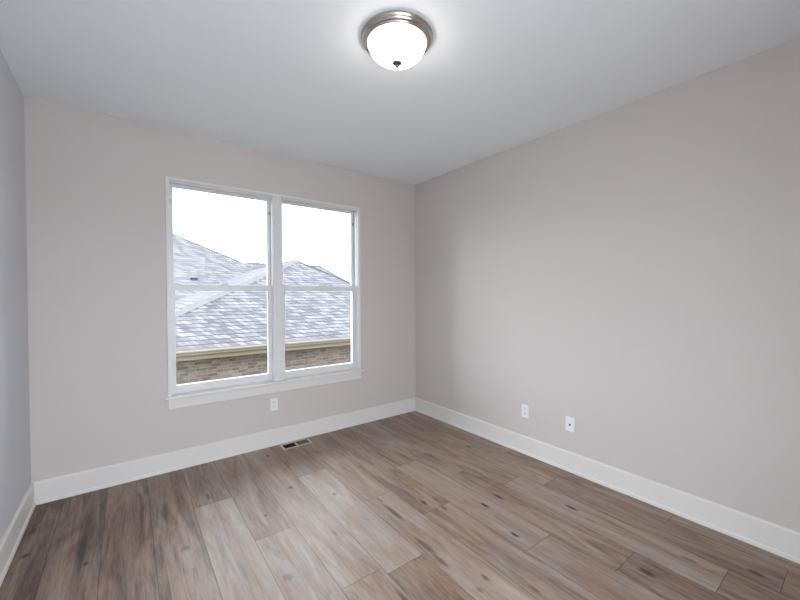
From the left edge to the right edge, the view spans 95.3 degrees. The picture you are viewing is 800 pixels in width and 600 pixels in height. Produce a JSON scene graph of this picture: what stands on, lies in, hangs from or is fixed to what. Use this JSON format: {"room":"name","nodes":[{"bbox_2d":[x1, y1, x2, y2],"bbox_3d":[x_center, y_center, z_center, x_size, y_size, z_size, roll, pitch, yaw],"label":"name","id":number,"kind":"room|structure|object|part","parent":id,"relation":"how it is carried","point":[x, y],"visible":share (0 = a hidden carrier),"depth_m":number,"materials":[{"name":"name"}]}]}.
{"room":"empty bedroom","nodes":[
{"label":"empty bedroom","id":0,"kind":"room"},
{"bbox_2d":[0,50,30,541],"bbox_3d":[-1.360,0.033,0.794,0.160,2.780,3.990,-1,1,-37],"label":"wall","id":1,"kind":"structure","parent":0,"point":[15,456],"depth_m":2.12,"materials":[{"name":"grey paint"}]},
{"bbox_2d":[0,482,35,586],"bbox_3d":[-1.329,1.324,0.932,0.026,0.154,3.830,-1,1,-37],"label":"baseboard","id":2,"kind":"structure","parent":1,"relation":"attached to","point":[13,535],"depth_m":2.05,"materials":[{"name":"white paint"}]},
{"bbox_2d":[24,96,414,481],"bbox_3d":[-1.202,-0.007,3.505,3.665,2.780,0.160,-1,1,-37],"label":"wall","id":3,"kind":"structure","parent":0,"point":[95,182],"depth_m":2.78,"materials":[{"name":"grey paint"}]},
{"bbox_2d":[32,397,414,504],"bbox_3d":[-1.141,1.287,3.450,3.345,0.154,0.026,-1,1,-37],"label":"baseboard","id":4,"kind":"structure","parent":3,"relation":"attached to","point":[73,484],"depth_m":3.03,"materials":[{"name":"white paint"}]},
{"bbox_2d":[164,176,363,409],"bbox_3d":[-1.185,-0.063,3.490,1.836,1.860,0.202,-1,1,-37],"label":"window","id":5,"kind":"structure","parent":3,"relation":"in","point":[277,379],"depth_m":3.43,"materials":[{"name":"white paint"}]},
{"bbox_3d":[-1.574,-0.528,3.239,0.822,0.869,0.030,-1,1,-37],"label":"sash","id":6,"kind":"part","parent":5,"relation":"part of","materials":[{"name":"clear glass"}]},
{"bbox_3d":[-1.550,0.317,3.223,0.822,0.901,0.032,-1,1,-37],"label":"sash","id":7,"kind":"part","parent":5,"relation":"part of","materials":[{"name":"clear glass"}]},
{"bbox_3d":[-1.149,0.777,3.458,1.836,0.020,0.092,-1,1,-37],"label":"sill","id":8,"kind":"part","parent":5,"relation":"part of","materials":[{"name":"white paint"}]},
{"bbox_3d":[-0.849,-0.539,3.782,0.822,0.869,0.030,-1,1,-37],"label":"sash","id":9,"kind":"part","parent":5,"relation":"part of","materials":[{"name":"clear glass"}]},
{"bbox_3d":[-0.825,0.307,3.766,0.822,0.901,0.032,-1,1,-37],"label":"sash","id":10,"kind":"part","parent":5,"relation":"part of","materials":[{"name":"clear glass"}]},
{"bbox_2d":[270,398,277,410],"bbox_3d":[-1.185,0.981,3.424,0.070,0.114,0.008,-1,1,-37],"label":"electrical outlet","id":11,"kind":"object","parent":3,"relation":"attached to","point":[273,402],"visible":1,"depth_m":3.42,"materials":[{"name":"white plastic"}]},
{"bbox_2d":[0,411,799,599],"bbox_3d":[-0.006,1.383,1.937,3.385,0.002,3.850,-1,1,-37],"label":"floor","id":12,"kind":"structure","parent":0,"point":[414,505],"depth_m":2.13,"materials":[{"name":"brown wood"}]},
{"bbox_2d":[280,438,312,449],"bbox_3d":[-0.981,1.404,3.447,0.276,0.090,0.130,-1,1,-37],"label":"floor vent","id":13,"kind":"object","parent":12,"relation":"in","point":[304,442],"visible":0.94,"depth_m":3.46,"materials":[{"name":"beige metal"}]},
{"bbox_2d":[0,0,799,184],"bbox_3d":[-0.010,-1.408,1.888,3.665,0.100,4.150,-1,1,-37],"label":"ceiling","id":14,"kind":"structure","parent":0,"point":[298,79],"depth_m":2.11,"materials":[{"name":"white paint"}]},
{"bbox_2d":[361,10,432,69],"bbox_3d":[-0.015,-1.280,1.886,0.372,0.156,0.372,-1,1,-37],"label":"ceiling light","id":15,"kind":"object","parent":14,"relation":"attached to","point":[396,39],"visible":1,"depth_m":1.79,"materials":[{"name":"white glass"}]},
{"bbox_3d":[-0.015,-1.277,1.886,0.295,0.094,0.295,-1,1,-37],"label":"lamp shade","id":16,"kind":"part","parent":15,"relation":"part of","materials":[{"name":"white glass"}]},
{"bbox_2d":[415,37,799,531],"bbox_3d":[1.445,-0.007,2.896,0.160,2.780,3.990,-1,1,-37],"label":"wall","id":17,"kind":"structure","parent":0,"point":[630,272],"depth_m":2.47,"materials":[{"name":"grey paint"}]},
{"bbox_2d":[522,404,528,418],"bbox_3d":[1.108,0.985,3.225,0.008,0.114,0.070,-1,1,-37],"label":"electrical outlet","id":18,"kind":"object","parent":17,"relation":"attached to","point":[525,408],"visible":1,"depth_m":3.22,"materials":[{"name":"white plastic"}]},
{"bbox_2d":[566,416,574,432],"bbox_3d":[1.350,0.988,2.896,0.016,0.114,0.075,-1,1,-37],"label":"cable jack plate","id":19,"kind":"object","parent":17,"relation":"attached to","point":[570,422],"visible":1,"depth_m":2.89,"materials":[{"name":"white plastic"}]},
{"bbox_2d":[415,397,799,563],"bbox_3d":[1.328,1.286,2.922,0.026,0.154,3.830,-1,1,-37],"label":"baseboard","id":20,"kind":"structure","parent":17,"relation":"attached to","point":[784,542],"depth_m":2.47,"materials":[{"name":"white paint"}]},
{"label":"outside","id":21,"kind":"structure","parent":0,"visible":0},
{"label":"ground","id":22,"kind":"structure","parent":21,"visible":0},
{"bbox_2d":[173,234,350,384],"bbox_3d":[-8.236,-0.132,18.554,10.784,7.806,23.954,-1,1,-37],"label":"house","id":23,"kind":"structure","parent":22,"relation":"on","point":[220,334],"depth_m":8.85,"materials":[{"name":"grey"}]}
]}

